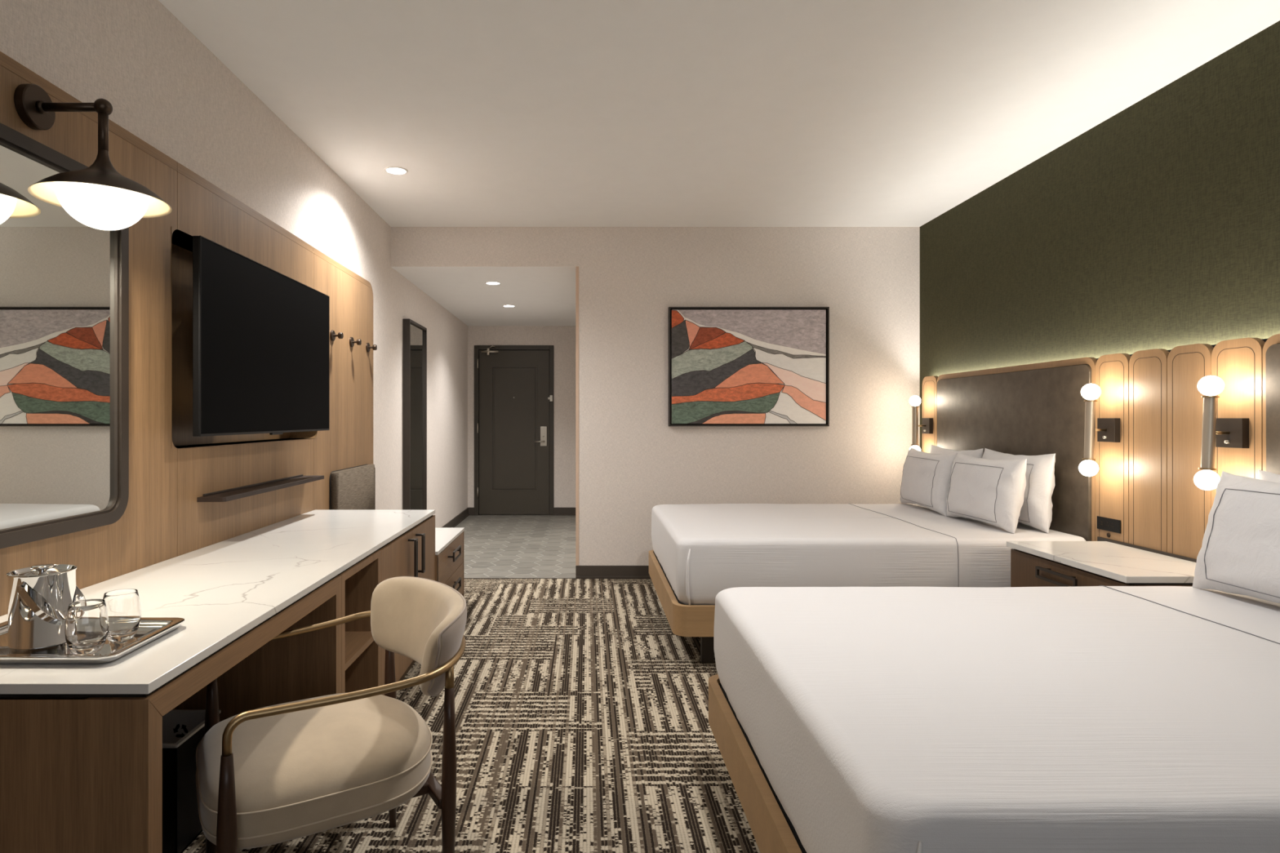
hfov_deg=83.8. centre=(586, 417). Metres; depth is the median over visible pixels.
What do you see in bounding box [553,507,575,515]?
baseboard
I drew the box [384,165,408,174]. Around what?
recessed light
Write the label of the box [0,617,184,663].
serving tray
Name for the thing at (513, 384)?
door
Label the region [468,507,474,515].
baseboard
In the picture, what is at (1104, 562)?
nightstand
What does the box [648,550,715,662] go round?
platform bed
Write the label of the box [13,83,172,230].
wall lamp
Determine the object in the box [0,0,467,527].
wall
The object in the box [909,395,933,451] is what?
sconce
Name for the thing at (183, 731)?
waste bin
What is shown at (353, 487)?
padded backrest
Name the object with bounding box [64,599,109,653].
glass
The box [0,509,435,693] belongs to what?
countertop
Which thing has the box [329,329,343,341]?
coat hook
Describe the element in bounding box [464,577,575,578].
trim
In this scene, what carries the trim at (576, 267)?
attached to the wall at (632, 462)
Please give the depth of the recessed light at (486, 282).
6.21 m
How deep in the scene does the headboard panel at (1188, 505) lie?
3.00 m
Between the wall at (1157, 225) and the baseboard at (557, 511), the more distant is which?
the baseboard at (557, 511)
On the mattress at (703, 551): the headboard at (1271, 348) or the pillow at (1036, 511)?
the pillow at (1036, 511)
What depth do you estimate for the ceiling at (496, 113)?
3.22 m
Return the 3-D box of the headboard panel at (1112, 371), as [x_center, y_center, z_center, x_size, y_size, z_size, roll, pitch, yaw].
[2.543,0.473,3.430,0.027,1.561,0.215,0,0,0]
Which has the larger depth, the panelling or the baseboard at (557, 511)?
the baseboard at (557, 511)
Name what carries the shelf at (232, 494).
attached to the panelling
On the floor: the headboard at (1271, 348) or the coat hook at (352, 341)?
the headboard at (1271, 348)
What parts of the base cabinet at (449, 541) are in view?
drawer, drawer, pull handle, pull handle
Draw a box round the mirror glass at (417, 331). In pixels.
[410,323,424,509]
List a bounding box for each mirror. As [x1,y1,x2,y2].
[0,122,128,548]
[402,318,426,509]
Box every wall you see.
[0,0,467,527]
[391,226,919,565]
[467,325,575,507]
[920,20,1279,451]
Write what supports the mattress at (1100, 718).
on the platform bed at (773, 831)
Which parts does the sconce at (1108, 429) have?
globe, globe, arm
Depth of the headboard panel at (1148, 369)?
3.20 m
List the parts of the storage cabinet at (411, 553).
door, pull handle, pull handle, door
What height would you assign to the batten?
1.352 m
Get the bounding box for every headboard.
[937,357,1097,541]
[1262,333,1279,475]
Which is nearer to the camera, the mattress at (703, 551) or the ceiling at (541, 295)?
the mattress at (703, 551)
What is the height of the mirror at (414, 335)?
1.798 m
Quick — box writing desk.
[0,575,341,852]
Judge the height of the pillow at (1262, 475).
0.417 m
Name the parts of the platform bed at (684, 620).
leg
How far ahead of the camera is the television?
2.91 m
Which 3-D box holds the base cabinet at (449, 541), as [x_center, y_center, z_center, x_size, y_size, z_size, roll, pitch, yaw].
[-1.135,0.994,4.327,0.709,0.520,0.849,0,0,0]
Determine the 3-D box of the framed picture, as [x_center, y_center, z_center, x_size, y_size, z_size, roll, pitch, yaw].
[1.258,-0.397,5.535,1.243,0.926,0.045,0,0,0]
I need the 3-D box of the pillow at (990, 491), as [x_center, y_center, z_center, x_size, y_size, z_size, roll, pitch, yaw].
[2.255,0.409,4.038,0.196,0.393,0.662,0,0,0]
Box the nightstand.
[1006,536,1196,586]
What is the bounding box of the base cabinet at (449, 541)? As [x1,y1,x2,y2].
[435,527,464,597]
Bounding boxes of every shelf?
[196,474,324,502]
[345,631,373,670]
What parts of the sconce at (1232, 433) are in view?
globe, globe, arm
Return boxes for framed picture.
[668,306,829,426]
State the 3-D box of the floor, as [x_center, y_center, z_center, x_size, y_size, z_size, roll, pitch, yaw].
[0.536,1.304,3.744,4.372,0.100,11.129,0,0,0]
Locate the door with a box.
[474,345,553,515]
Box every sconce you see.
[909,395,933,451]
[1078,383,1119,476]
[1193,375,1248,490]
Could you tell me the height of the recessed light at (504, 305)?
0.006 m
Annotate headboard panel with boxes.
[922,375,937,453]
[1095,353,1130,543]
[1128,348,1168,552]
[1167,343,1213,559]
[1211,337,1265,507]
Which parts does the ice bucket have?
lid, lid knob, bail handle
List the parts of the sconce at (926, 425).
globe, globe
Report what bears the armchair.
on the floor
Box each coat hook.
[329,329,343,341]
[349,337,361,346]
[365,342,377,351]
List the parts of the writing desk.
panel, rail, panel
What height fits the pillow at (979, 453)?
0.416 m
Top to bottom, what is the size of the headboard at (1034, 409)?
1.561 m
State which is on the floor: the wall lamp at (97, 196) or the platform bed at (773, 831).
the platform bed at (773, 831)
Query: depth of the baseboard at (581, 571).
5.54 m
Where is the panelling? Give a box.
[0,51,373,616]
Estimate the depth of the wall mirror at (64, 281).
1.97 m
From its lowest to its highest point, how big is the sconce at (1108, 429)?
0.447 m
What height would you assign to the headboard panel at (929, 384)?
1.561 m
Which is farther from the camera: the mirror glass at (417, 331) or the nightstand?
the mirror glass at (417, 331)
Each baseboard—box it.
[442,507,469,527]
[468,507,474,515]
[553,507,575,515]
[575,565,650,578]
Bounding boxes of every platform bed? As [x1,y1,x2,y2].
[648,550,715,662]
[708,674,806,852]
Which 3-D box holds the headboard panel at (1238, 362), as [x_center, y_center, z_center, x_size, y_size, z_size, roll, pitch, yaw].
[2.543,0.473,2.773,0.027,1.561,0.215,0,0,0]
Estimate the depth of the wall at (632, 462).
5.56 m
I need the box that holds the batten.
[1085,338,1267,364]
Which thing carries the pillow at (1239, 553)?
on the mattress at (1100, 718)
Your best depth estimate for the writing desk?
1.35 m
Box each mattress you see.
[651,503,1085,605]
[713,585,1279,852]
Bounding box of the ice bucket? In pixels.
[6,564,85,649]
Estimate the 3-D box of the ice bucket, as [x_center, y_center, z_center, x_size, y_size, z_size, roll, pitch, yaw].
[-1.203,0.413,1.582,0.139,0.171,0.133,0,0,0]
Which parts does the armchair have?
leg, leg, seat, arm rail, leg, backrest, seat rail, panel, leg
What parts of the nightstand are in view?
pull handle, drawer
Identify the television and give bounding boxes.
[192,235,329,436]
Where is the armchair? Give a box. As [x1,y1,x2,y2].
[195,576,466,852]
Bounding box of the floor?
[182,514,759,852]
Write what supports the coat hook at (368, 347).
attached to the panelling
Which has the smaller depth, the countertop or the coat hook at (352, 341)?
the countertop
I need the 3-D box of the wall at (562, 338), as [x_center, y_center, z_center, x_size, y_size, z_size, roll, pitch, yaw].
[-0.807,0.036,9.216,1.445,2.436,0.120,0,0,0]
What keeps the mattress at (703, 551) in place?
on the platform bed at (684, 620)
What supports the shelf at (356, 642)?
attached to the storage cabinet at (411, 553)
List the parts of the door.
lock plate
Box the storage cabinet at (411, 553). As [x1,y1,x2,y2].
[337,515,435,695]
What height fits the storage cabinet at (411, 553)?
0.730 m
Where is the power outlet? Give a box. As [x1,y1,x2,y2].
[1097,515,1120,533]
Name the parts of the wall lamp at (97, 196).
arm, lamp shade, globe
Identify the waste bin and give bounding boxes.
[162,710,220,852]
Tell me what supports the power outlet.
attached to the headboard panel at (1112, 371)
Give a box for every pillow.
[899,447,957,515]
[929,444,983,457]
[946,452,1026,533]
[982,448,1055,533]
[1192,471,1279,603]
[1257,469,1279,483]
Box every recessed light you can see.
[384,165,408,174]
[484,281,501,284]
[502,304,515,306]
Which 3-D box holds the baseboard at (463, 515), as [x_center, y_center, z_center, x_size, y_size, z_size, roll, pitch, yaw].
[-1.520,1.204,7.063,0.020,0.100,4.186,0,0,0]
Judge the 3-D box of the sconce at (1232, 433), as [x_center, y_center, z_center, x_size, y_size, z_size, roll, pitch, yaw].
[2.455,0.059,2.773,0.151,0.447,0.115,0,0,0]
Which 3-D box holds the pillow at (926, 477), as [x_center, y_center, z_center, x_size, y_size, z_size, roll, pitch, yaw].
[2.253,0.408,4.707,0.193,0.396,0.665,0,0,0]
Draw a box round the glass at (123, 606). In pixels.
[102,588,141,641]
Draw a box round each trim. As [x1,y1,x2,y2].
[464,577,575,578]
[575,266,578,565]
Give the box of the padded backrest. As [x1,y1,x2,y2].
[328,464,375,509]
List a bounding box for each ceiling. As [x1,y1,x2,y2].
[158,0,1279,226]
[391,266,575,325]
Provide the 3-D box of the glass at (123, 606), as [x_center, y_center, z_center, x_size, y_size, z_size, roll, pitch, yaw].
[-1.050,0.446,1.604,0.078,0.105,0.078,0,0,0]

